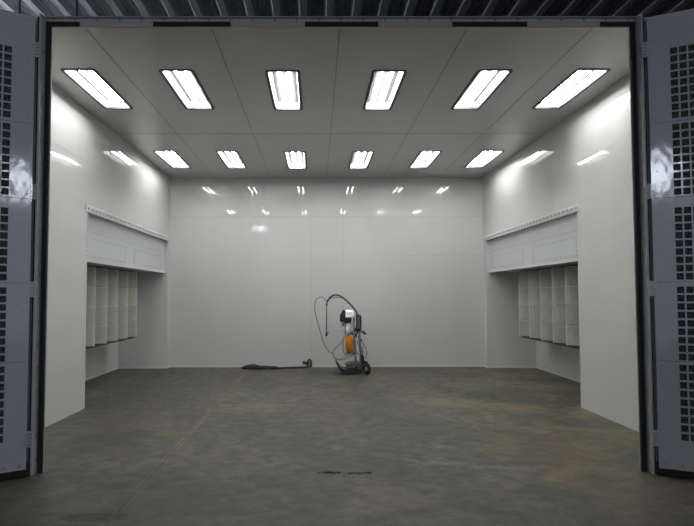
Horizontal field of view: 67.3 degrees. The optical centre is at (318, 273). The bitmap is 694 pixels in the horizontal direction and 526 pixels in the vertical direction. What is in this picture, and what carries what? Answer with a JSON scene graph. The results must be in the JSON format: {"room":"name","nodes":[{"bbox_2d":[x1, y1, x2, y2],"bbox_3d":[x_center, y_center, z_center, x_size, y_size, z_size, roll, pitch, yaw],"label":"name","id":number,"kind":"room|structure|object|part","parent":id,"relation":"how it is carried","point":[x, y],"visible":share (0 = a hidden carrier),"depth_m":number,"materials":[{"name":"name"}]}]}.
{"room":"paint spray booth","nodes":[
{"label":"paint spray booth","id":0,"kind":"room"},
{"bbox_2d":[45,83,170,427],"bbox_3d":[-3.798,-0.173,7.944,1.202,4.096,6.600,0,-2,0],"label":"wall","id":1,"kind":"structure","parent":0,"point":[90,164],"depth_m":7.12,"materials":[{"name":"grey"}]},
{"bbox_2d":[87,236,125,263],"bbox_3d":[-3.269,-0.355,8.103,0.011,0.300,1.540,0,-2,0],"label":"plate","id":2,"kind":"object","parent":1,"relation":"attached to","point":[96,248],"visible":0.94,"depth_m":8.00,"materials":[{"name":"white metal"}]},
{"bbox_2d":[87,214,164,272],"bbox_3d":[-3.740,-0.434,9.151,0.985,0.684,3.890,0,-2,0],"label":"panel","id":3,"kind":"object","parent":1,"relation":"attached to","point":[98,228],"depth_m":8.88,"materials":[{"name":"white metal"}]},
{"bbox_2d":[85,204,168,240],"bbox_3d":[-3.188,-0.832,9.130,0.030,0.104,3.993,0,-2,0],"label":"trim","id":4,"kind":"structure","parent":1,"relation":"attached to","point":[88,208],"depth_m":8.44,"materials":[{"name":"grey metal"}]},
{"bbox_2d":[85,366,168,380],"bbox_3d":[-3.708,1.907,9.125,1.042,0.035,4.030,0,-2,0],"label":"baseboard","id":5,"kind":"structure","parent":1,"relation":"attached to","point":[110,370],"depth_m":10.98,"materials":[{"name":"grey metal"}]},
{"bbox_2d":[134,248,161,268],"bbox_3d":[-3.274,-0.274,10.082,0.011,0.300,1.660,0,-2,0],"label":"plate","id":6,"kind":"object","parent":1,"relation":"attached to","point":[143,258],"visible":1,"depth_m":9.98,"materials":[{"name":"white metal"}]},
{"bbox_3d":[-4.045,0.544,8.792,0.310,1.267,3.235,0,-2,0],"label":"rack","id":7,"kind":"object","parent":1,"relation":"attached to","visible":0},
{"bbox_2d":[86,326,94,346],"bbox_3d":[-3.708,0.990,8.237,0.339,0.311,0.466,0,-2,0],"label":"filter","id":8,"kind":"object","parent":7,"relation":"attached to","point":[90,331],"visible":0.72,"depth_m":8.17,"materials":[{"name":"fabric"}]},
{"bbox_2d":[86,306,94,325],"bbox_3d":[-3.709,0.676,8.250,0.339,0.311,0.466,0,-2,0],"label":"filter","id":9,"kind":"object","parent":7,"relation":"attached to","point":[90,310],"visible":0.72,"depth_m":8.18,"materials":[{"name":"white fabric"}]},
{"bbox_2d":[86,287,95,305],"bbox_3d":[-3.709,0.362,8.263,0.339,0.311,0.466,0,-2,0],"label":"filter","id":10,"kind":"object","parent":7,"relation":"attached to","point":[90,296],"visible":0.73,"depth_m":8.19,"materials":[{"name":"white fabric"}]},
{"bbox_2d":[87,267,95,286],"bbox_3d":[-3.710,0.049,8.276,0.339,0.311,0.466,0,-2,0],"label":"filter","id":11,"kind":"object","parent":7,"relation":"attached to","point":[91,271],"visible":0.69,"depth_m":8.21,"materials":[{"name":"white fabric"}]},
{"bbox_2d":[90,324,106,343],"bbox_3d":[-3.710,1.009,8.707,0.339,0.311,0.466,0,-2,0],"label":"filter","id":12,"kind":"object","parent":7,"relation":"attached to","point":[100,330],"visible":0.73,"depth_m":8.62,"materials":[{"name":"white fabric"}]},
{"bbox_2d":[93,268,107,286],"bbox_3d":[-3.711,0.068,8.745,0.339,0.311,0.466,0,-2,0],"label":"filter","id":13,"kind":"object","parent":7,"relation":"attached to","point":[101,273],"visible":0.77,"depth_m":8.66,"materials":[{"name":"white fabric"}]},
{"bbox_2d":[95,306,106,324],"bbox_3d":[-3.710,0.695,8.720,0.339,0.311,0.466,0,-2,0],"label":"filter","id":14,"kind":"object","parent":7,"relation":"attached to","point":[100,311],"visible":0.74,"depth_m":8.63,"materials":[{"name":"white fabric"}]},
{"bbox_2d":[95,287,107,305],"bbox_3d":[-3.711,0.382,8.732,0.339,0.311,0.466,0,-2,0],"label":"filter","id":15,"kind":"object","parent":7,"relation":"attached to","point":[101,292],"visible":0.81,"depth_m":8.64,"materials":[{"name":"white fabric"}]},
{"bbox_2d":[86,337,134,348],"bbox_3d":[-3.726,1.181,8.662,0.305,0.016,3.025,0,-2,0],"label":"rail","id":16,"kind":"object","parent":7,"relation":"attached to","point":[118,340],"visible":0.17,"depth_m":8.97,"materials":[{"name":"grey metal"}]},
{"bbox_2d":[87,265,134,271],"bbox_3d":[-3.888,-0.101,8.714,0.625,0.012,3.025,0,-2,0],"label":"rail","id":17,"kind":"object","parent":7,"relation":"attached to","point":[87,265],"visible":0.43,"depth_m":9.21,"materials":[{"name":"grey metal"}]},
{"bbox_2d":[107,323,117,340],"bbox_3d":[-3.711,1.028,9.176,0.339,0.311,0.466,0,-2,0],"label":"filter","id":18,"kind":"object","parent":7,"relation":"attached to","point":[112,328],"visible":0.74,"depth_m":9.09,"materials":[{"name":"white fabric"}]},
{"bbox_2d":[107,305,117,322],"bbox_3d":[-3.712,0.715,9.189,0.339,0.311,0.466,0,-2,0],"label":"filter","id":19,"kind":"object","parent":7,"relation":"attached to","point":[112,310],"visible":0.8,"depth_m":9.11,"materials":[{"name":"white fabric"}]},
{"bbox_2d":[107,288,117,304],"bbox_3d":[-3.712,0.401,9.202,0.339,0.311,0.466,0,-2,0],"label":"filter","id":20,"kind":"object","parent":7,"relation":"attached to","point":[112,293],"visible":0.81,"depth_m":9.11,"materials":[{"name":"white fabric"}]},
{"bbox_2d":[107,270,117,286],"bbox_3d":[-3.712,0.087,9.215,0.339,0.311,0.466,0,-2,0],"label":"filter","id":21,"kind":"object","parent":7,"relation":"attached to","point":[112,274],"visible":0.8,"depth_m":9.13,"materials":[{"name":"white fabric"}]},
{"bbox_2d":[108,271,127,287],"bbox_3d":[-3.714,0.107,9.704,0.339,0.311,0.466,0,-2,0],"label":"filter","id":22,"kind":"object","parent":7,"relation":"attached to","point":[122,276],"visible":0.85,"depth_m":9.61,"materials":[{"name":"white fabric"}]},
{"bbox_2d":[117,322,127,338],"bbox_3d":[-3.712,1.048,9.666,0.339,0.311,0.466,0,-2,0],"label":"filter","id":23,"kind":"object","parent":7,"relation":"attached to","point":[122,332],"visible":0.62,"depth_m":9.58,"materials":[{"name":"white fabric"}]},
{"bbox_2d":[118,305,127,321],"bbox_3d":[-3.713,0.735,9.679,0.339,0.311,0.466,0,-2,0],"label":"filter","id":24,"kind":"object","parent":7,"relation":"attached to","point":[122,309],"visible":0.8,"depth_m":9.60,"materials":[{"name":"white fabric"}]},
{"bbox_2d":[118,288,127,304],"bbox_3d":[-3.713,0.421,9.692,0.339,0.311,0.466,0,-2,0],"label":"filter","id":25,"kind":"object","parent":7,"relation":"attached to","point":[122,292],"visible":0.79,"depth_m":9.61,"materials":[{"name":"white fabric"}]},
{"bbox_2d":[127,320,136,336],"bbox_3d":[-3.714,1.068,10.150,0.339,0.311,0.466,0,-2,0],"label":"filter","id":26,"kind":"object","parent":7,"relation":"attached to","point":[132,324],"visible":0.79,"depth_m":10.07,"materials":[{"name":"white fabric"}]},
{"bbox_2d":[128,304,136,319],"bbox_3d":[-3.714,0.754,10.163,0.339,0.311,0.466,0,-2,0],"label":"filter","id":27,"kind":"object","parent":7,"relation":"attached to","point":[132,308],"visible":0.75,"depth_m":10.08,"materials":[{"name":"white fabric"}]},
{"bbox_2d":[128,288,136,303],"bbox_3d":[-3.715,0.441,10.176,0.339,0.311,0.466,0,-2,0],"label":"filter","id":28,"kind":"object","parent":7,"relation":"attached to","point":[132,292],"visible":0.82,"depth_m":10.09,"materials":[{"name":"white fabric"}]},
{"bbox_2d":[128,272,136,287],"bbox_3d":[-3.715,0.127,10.189,0.339,0.311,0.466,0,-2,0],"label":"filter","id":29,"kind":"object","parent":7,"relation":"attached to","point":[132,276],"visible":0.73,"depth_m":10.10,"materials":[{"name":"white fabric"}]},
{"bbox_2d":[169,178,484,365],"bbox_3d":[0.192,-0.042,11.302,9.200,4.096,0.102,0,-2,0],"label":"wall","id":30,"kind":"structure","parent":0,"point":[251,259],"depth_m":11.26,"materials":[{"name":"grey paint"}]},
{"bbox_2d":[169,365,484,366],"bbox_3d":[0.195,1.985,11.160,6.800,0.035,0.020,0,-2,0],"label":"baseboard","id":31,"kind":"structure","parent":30,"relation":"attached to","point":[271,365],"depth_m":11.15,"materials":[{"name":"grey metal"}]},
{"bbox_2d":[52,29,628,177],"bbox_3d":[0.198,-2.229,8.090,9.200,0.016,6.500,0,-2,0],"label":"ceiling","id":32,"kind":"structure","parent":0,"point":[335,66],"depth_m":6.47,"materials":[{"name":"grey"}]},
{"bbox_2d":[61,68,132,108],"bbox_3d":[-2.717,-2.327,6.488,0.401,0.099,1.274,0,-2,0],"label":"ceiling light","id":33,"kind":"object","parent":32,"relation":"attached to","point":[91,82],"visible":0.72,"depth_m":6.54,"materials":[{"name":"grey plastic"}]},
{"bbox_2d":[153,151,191,168],"bbox_3d":[-2.727,-2.191,9.814,0.401,0.099,1.274,0,-2,0],"label":"ceiling light","id":34,"kind":"object","parent":32,"relation":"attached to","point":[173,159],"visible":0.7,"depth_m":9.99,"materials":[{"name":"grey plastic"}]},
{"bbox_2d":[159,69,214,109],"bbox_3d":[-1.612,-2.327,6.511,0.401,0.099,1.274,0,-2,0],"label":"ceiling light","id":35,"kind":"object","parent":32,"relation":"attached to","point":[185,84],"visible":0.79,"depth_m":6.57,"materials":[{"name":"grey plastic"}]},
{"bbox_2d":[216,151,246,168],"bbox_3d":[-1.622,-2.191,9.838,0.401,0.099,1.274,0,-2,0],"label":"ceiling light","id":36,"kind":"object","parent":32,"relation":"attached to","point":[231,159],"visible":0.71,"depth_m":10.03,"materials":[{"name":"grey plastic"}]},
{"bbox_2d":[265,70,302,109],"bbox_3d":[-0.407,-2.328,6.535,0.401,0.099,1.274,0,-2,0],"label":"ceiling light","id":37,"kind":"object","parent":32,"relation":"attached to","point":[284,86],"visible":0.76,"depth_m":6.59,"materials":[{"name":"grey plastic"}]},
{"bbox_2d":[284,151,306,168],"bbox_3d":[-0.417,-2.192,9.861,0.401,0.099,1.274,0,-2,0],"label":"ceiling light","id":38,"kind":"object","parent":32,"relation":"attached to","point":[292,158],"visible":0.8,"depth_m":10.06,"materials":[{"name":"grey plastic"}]},
{"bbox_2d":[348,151,373,168],"bbox_3d":[0.803,-2.193,9.864,0.401,0.099,1.274,0,-2,0],"label":"ceiling light","id":39,"kind":"object","parent":32,"relation":"attached to","point":[358,158],"visible":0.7,"depth_m":10.02,"materials":[{"name":"grey"}]},
{"bbox_2d":[363,70,406,109],"bbox_3d":[0.813,-2.330,6.538,0.401,0.099,1.274,0,-2,0],"label":"ceiling light","id":40,"kind":"object","parent":32,"relation":"attached to","point":[384,86],"visible":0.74,"depth_m":6.60,"materials":[{"name":"grey plastic"}]},
{"bbox_2d":[408,151,441,168],"bbox_3d":[2.008,-2.196,9.848,0.401,0.099,1.274,0,-2,0],"label":"ceiling light","id":41,"kind":"object","parent":32,"relation":"attached to","point":[424,159],"visible":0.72,"depth_m":10.04,"materials":[{"name":"grey plastic"}]},
{"bbox_2d":[451,69,512,109],"bbox_3d":[2.018,-2.332,6.522,0.401,0.099,1.274,0,-2,0],"label":"ceiling light","id":42,"kind":"object","parent":32,"relation":"attached to","point":[485,82],"visible":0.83,"depth_m":6.58,"materials":[{"name":"grey"}]},
{"bbox_2d":[463,150,504,167],"bbox_3d":[3.113,-2.198,9.831,0.401,0.099,1.274,0,-2,0],"label":"ceiling light","id":43,"kind":"object","parent":32,"relation":"attached to","point":[485,157],"visible":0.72,"depth_m":9.95,"materials":[{"name":"grey plastic"}]},
{"bbox_2d":[532,68,610,108],"bbox_3d":[3.123,-2.334,6.505,0.401,0.099,1.274,0,-2,0],"label":"ceiling light","id":44,"kind":"object","parent":32,"relation":"attached to","point":[578,81],"visible":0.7,"depth_m":6.55,"materials":[{"name":"grey plastic"}]},
{"bbox_2d":[53,28,627,28],"bbox_3d":[0.211,-0.318,4.699,9.200,4.108,0.120,0,-2,0],"label":"wall","id":45,"kind":"structure","parent":0,"point":[53,28],"depth_m":4.74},
{"bbox_2d":[0,9,40,479],"bbox_3d":[-2.902,-0.279,4.284,1.025,3.995,0.084,1,-3,-31],"label":"door","id":46,"kind":"structure","parent":45,"relation":"in","point":[19,49],"depth_m":4.45,"materials":[{"name":"grey paint"}]},
{"bbox_2d":[26,14,52,475],"bbox_3d":[-2.479,-0.292,4.586,0.160,4.055,0.088,0,-2,0],"label":"trim","id":47,"kind":"structure","parent":45,"relation":"attached to","point":[40,24],"depth_m":4.57,"materials":[{"name":"grey metal"}]},
{"bbox_2d":[45,16,636,27],"bbox_3d":[0.208,-2.275,4.696,5.360,0.088,0.045,0,-2,0],"label":"trim","id":48,"kind":"structure","parent":45,"relation":"attached to","point":[85,21],"depth_m":4.70,"materials":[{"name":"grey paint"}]},
{"bbox_2d":[628,14,657,473],"bbox_3d":[2.901,-0.299,4.601,0.160,4.055,0.088,0,-2,0],"label":"trim","id":49,"kind":"structure","parent":45,"relation":"attached to","point":[640,21],"depth_m":4.59,"materials":[{"name":"grey metal"}]},
{"bbox_2d":[641,9,693,478],"bbox_3d":[3.349,-0.285,4.354,1.027,3.995,0.079,-1,-3,24],"label":"door","id":50,"kind":"structure","parent":45,"relation":"in","point":[668,48],"depth_m":4.47,"materials":[{"name":"grey paint"}]},
{"bbox_3d":[3.373,-0.315,4.351,0.980,3.935,0.054,-1,-3,25],"label":"frame","id":51,"kind":"part","parent":50,"relation":"part of","materials":[{"name":"grey paint"}]},
{"bbox_2d":[0,367,693,525],"bbox_3d":[0.214,1.832,4.551,28.000,0.200,28.000,0,-2,0],"label":"floor","id":52,"kind":"structure","parent":0,"point":[171,446],"depth_m":4.96,"materials":[{"name":"concrete"}]},
{"bbox_2d":[241,359,311,368],"bbox_3d":[-0.865,1.903,10.950,1.489,0.187,0.272,0,-2,-5],"label":"spray gun","id":53,"kind":"object","parent":52,"relation":"on","point":[250,366],"visible":1,"depth_m":10.88,"materials":[{"name":"black"}]},
{"bbox_2d":[317,471,340,473],"bbox_3d":[0.095,1.726,4.523,0.208,0.010,0.039,0,-2,2],"label":"debris","id":54,"kind":"object","parent":52,"relation":"on","point":[324,471],"visible":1,"depth_m":4.52,"materials":[{"name":"black"}]},
{"bbox_2d":[314,294,370,374],"bbox_3d":[0.471,1.187,10.323,1.094,1.560,0.606,0,-2,0],"label":"sprayer","id":55,"kind":"object","parent":52,"relation":"on","point":[352,367],"visible":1,"depth_m":10.20,"materials":[{"name":"black paint"}]},
{"bbox_3d":[0.496,0.832,10.337,0.131,0.252,0.110,0,-2,0],"label":"motor casing","id":56,"kind":"part","parent":55,"relation":"part of","materials":[{"name":"black paint"}]},
{"bbox_3d":[0.623,0.792,10.329,0.156,0.150,0.240,0,-2,0],"label":"motor","id":57,"kind":"part","parent":55,"relation":"part of","materials":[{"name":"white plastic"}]},
{"bbox_3d":[0.673,1.814,10.298,0.292,0.148,0.340,0,-2,0],"label":"pump plate","id":58,"kind":"part","parent":55,"relation":"part of","materials":[{"name":"grey metal"}]},
{"bbox_3d":[0.798,1.346,10.317,0.209,1.108,0.312,0,-2,0],"label":"frame","id":59,"kind":"part","parent":55,"relation":"part of","materials":[{"name":"grey paint"}]},
{"bbox_2d":[0,0,693,16],"bbox_3d":[0.097,-3.091,4.752,23.780,0.054,26.000,0,-2,0],"label":"hall roof","id":60,"kind":"structure","parent":0,"point":[647,8],"depth_m":5.95,"materials":[{"name":"grey metal"}]},
{"bbox_2d":[18,0,20,13],"bbox_3d":[-3.175,-2.735,5.524,0.060,0.624,0.050,0,-2,0],"label":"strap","id":61,"kind":"object","parent":60,"relation":"hanging from","point":[19,5],"visible":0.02,"depth_m":5.52,"materials":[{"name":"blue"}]},
{"bbox_2d":[76,0,77,15],"bbox_3d":[-2.567,-2.736,5.525,0.060,0.624,0.050,0,-2,0],"label":"hanging rod","id":62,"kind":"object","parent":60,"relation":"hanging from","point":[76,0],"visible":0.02,"depth_m":5.52,"materials":[{"name":"black metal"}]},
{"bbox_2d":[483,75,638,431],"bbox_3d":[4.201,-0.184,7.967,1.202,4.096,6.600,0,-2,0],"label":"wall","id":63,"kind":"structure","parent":0,"point":[585,159],"depth_m":6.93,"materials":[{"name":"grey"}]},
{"bbox_2d":[492,248,523,268],"bbox_3d":[3.665,-0.283,10.102,0.011,0.300,1.660,0,-2,0],"label":"plate","id":64,"kind":"object","parent":63,"relation":"attached to","point":[513,257],"visible":1,"depth_m":10.01,"materials":[{"name":"white metal"}]},
{"bbox_2d":[484,203,579,240],"bbox_3d":[3.582,-0.841,9.150,0.030,0.104,3.993,0,-2,0],"label":"trim","id":65,"kind":"structure","parent":63,"relation":"attached to","point":[576,207],"depth_m":8.50,"materials":[{"name":"grey metal"}]},
{"bbox_2d":[485,365,579,381],"bbox_3d":[4.110,1.897,9.148,1.042,0.035,4.030,0,-2,0],"label":"baseboard","id":66,"kind":"structure","parent":63,"relation":"attached to","point":[565,376],"depth_m":11.00,"materials":[{"name":"grey metal"}]},
{"bbox_2d":[488,213,577,272],"bbox_3d":[4.135,-0.445,9.174,0.985,0.684,3.890,0,-2,0],"label":"panel","id":67,"kind":"object","parent":63,"relation":"attached to","point":[565,227],"depth_m":8.87,"materials":[{"name":"white metal"}]},
{"bbox_2d":[532,236,577,262],"bbox_3d":[3.670,-0.364,8.123,0.011,0.300,1.540,0,-2,0],"label":"plate","id":68,"kind":"object","parent":63,"relation":"attached to","point":[566,247],"visible":0.95,"depth_m":8.01,"materials":[{"name":"white metal"}]},
{"bbox_3d":[4.445,0.533,8.817,0.310,1.267,3.235,0,-2,0],"label":"rack","id":69,"kind":"object","parent":63,"relation":"attached to","visible":0},
{"bbox_2d":[518,272,528,287],"bbox_3d":[4.106,0.117,10.212,0.339,0.311,0.466,0,-2,0],"label":"filter","id":70,"kind":"object","parent":69,"relation":"attached to","point":[523,281],"visible":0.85,"depth_m":10.13,"materials":[{"name":"white fabric"}]},
{"bbox_2d":[519,304,528,319],"bbox_3d":[4.107,0.745,10.186,0.339,0.311,0.466,0,-2,0],"label":"filter","id":71,"kind":"object","parent":69,"relation":"attached to","point":[523,308],"visible":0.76,"depth_m":10.10,"materials":[{"name":"white fabric"}]},
{"bbox_2d":[519,288,528,303],"bbox_3d":[4.106,0.431,10.199,0.339,0.311,0.466,0,-2,0],"label":"filter","id":72,"kind":"object","parent":69,"relation":"attached to","point":[523,292],"visible":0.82,"depth_m":10.10,"materials":[{"name":"white fabric"}]},
{"bbox_2d":[519,320,529,335],"bbox_3d":[4.107,1.058,10.173,0.339,0.311,0.466,0,-2,0],"label":"filter","id":73,"kind":"object","parent":69,"relation":"attached to","point":[523,324],"visible":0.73,"depth_m":10.08,"materials":[{"name":"white fabric"}]},
{"bbox_2d":[528,270,539,286],"bbox_3d":[4.107,0.097,9.727,0.339,0.311,0.466,0,-2,0],"label":"filter","id":74,"kind":"object","parent":69,"relation":"attached to","point":[533,276],"visible":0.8,"depth_m":9.63,"materials":[{"name":"white fabric"}]},
{"bbox_2d":[529,287,539,303],"bbox_3d":[4.108,0.411,9.714,0.339,0.311,0.466,0,-2,0],"label":"filter","id":75,"kind":"object","parent":69,"relation":"attached to","point":[534,292],"visible":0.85,"depth_m":9.62,"materials":[{"name":"white fabric"}]},
{"bbox_2d":[529,321,548,337],"bbox_3d":[4.109,1.038,9.689,0.339,0.311,0.466,0,-2,0],"label":"filter","id":76,"kind":"object","parent":69,"relation":"attached to","point":[534,326],"visible":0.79,"depth_m":9.60,"materials":[{"name":"white fabric"}]},
{"bbox_2d":[540,287,551,304],"bbox_3d":[4.109,0.391,9.225,0.339,0.311,0.466,0,-2,0],"label":"filter","id":77,"kind":"object","parent":69,"relation":"attached to","point":[545,292],"visible":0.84,"depth_m":9.13,"materials":[{"name":"white fabric"}]},
{"bbox_2d":[540,322,552,340],"bbox_3d":[4.110,1.018,9.199,0.339,0.311,0.466,0,-2,0],"label":"filter","id":78,"kind":"object","parent":69,"relation":"attached to","point":[546,328],"visible":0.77,"depth_m":9.11,"materials":[{"name":"white fabric"}]},
{"bbox_2d":[539,269,556,286],"bbox_3d":[4.109,0.077,9.238,0.339,0.311,0.466,0,-2,0],"label":"filter","id":79,"kind":"object","parent":69,"relation":"attached to","point":[545,274],"visible":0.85,"depth_m":9.14,"materials":[{"name":"white fabric"}]},
{"bbox_2d":[520,264,577,271],"bbox_3d":[4.287,-0.111,8.738,0.625,0.012,3.025,0,-2,0],"label":"rail","id":80,"kind":"object","parent":69,"relation":"attached to","point":[575,264],"visible":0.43,"depth_m":8.80,"materials":[{"name":"grey metal"}]},
{"bbox_2d":[521,336,579,348],"bbox_3d":[4.129,1.171,8.685,0.305,0.016,3.025,0,-2,0],"label":"rail","id":81,"kind":"object","parent":69,"relation":"attached to","point":[527,337],"visible":0.2,"depth_m":8.93,"materials":[{"name":"grey metal"}]},
{"bbox_2d":[551,268,564,285],"bbox_3d":[4.110,0.058,8.768,0.339,0.311,0.466,0,-2,0],"label":"filter","id":82,"kind":"object","parent":69,"relation":"attached to","point":[558,274],"visible":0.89,"depth_m":8.67,"materials":[{"name":"white fabric"}]},
{"bbox_2d":[552,286,565,304],"bbox_3d":[4.110,0.372,8.755,0.339,0.311,0.466,0,-2,0],"label":"filter","id":83,"kind":"object","parent":69,"relation":"attached to","point":[558,293],"visible":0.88,"depth_m":8.66,"materials":[{"name":"white fabric"}]},
{"bbox_2d":[553,324,565,342],"bbox_3d":[4.111,0.999,8.729,0.339,0.311,0.466,0,-2,0],"label":"filter","id":84,"kind":"object","parent":69,"relation":"attached to","point":[559,330],"visible":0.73,"depth_m":8.63,"materials":[{"name":"white fabric"}]},
{"bbox_2d":[552,305,567,323],"bbox_3d":[4.111,0.685,8.742,0.339,0.311,0.466,0,-2,0],"label":"filter","id":85,"kind":"object","parent":69,"relation":"attached to","point":[558,311],"visible":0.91,"depth_m":8.65,"materials":[{"name":"white fabric"}]},
{"bbox_2d":[565,266,577,285],"bbox_3d":[4.111,0.039,8.298,0.339,0.311,0.466,0,-2,0],"label":"filter","id":86,"kind":"object","parent":69,"relation":"attached to","point":[571,272],"visible":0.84,"depth_m":8.21,"materials":[{"name":"white fabric"}]},
{"bbox_2d":[565,286,578,305],"bbox_3d":[4.112,0.352,8.285,0.339,0.311,0.466,0,-2,0],"label":"filter","id":87,"kind":"object","parent":69,"relation":"attached to","point":[571,292],"visible":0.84,"depth_m":8.20,"materials":[{"name":"white fabric"}]},
{"bbox_2d":[566,306,578,325],"bbox_3d":[4.112,0.666,8.273,0.339,0.311,0.466,0,-2,0],"label":"filter","id":88,"kind":"object","parent":69,"relation":"attached to","point":[572,312],"visible":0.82,"depth_m":8.18,"materials":[{"name":"white fabric"}]},
{"bbox_2d":[566,325,579,345],"bbox_3d":[4.112,0.980,8.260,0.339,0.311,0.466,0,-2,0],"label":"filter","id":89,"kind":"object","parent":69,"relation":"attached to","point":[572,332],"visible":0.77,"depth_m":8.17,"materials":[{"name":"white fabric"}]}
]}

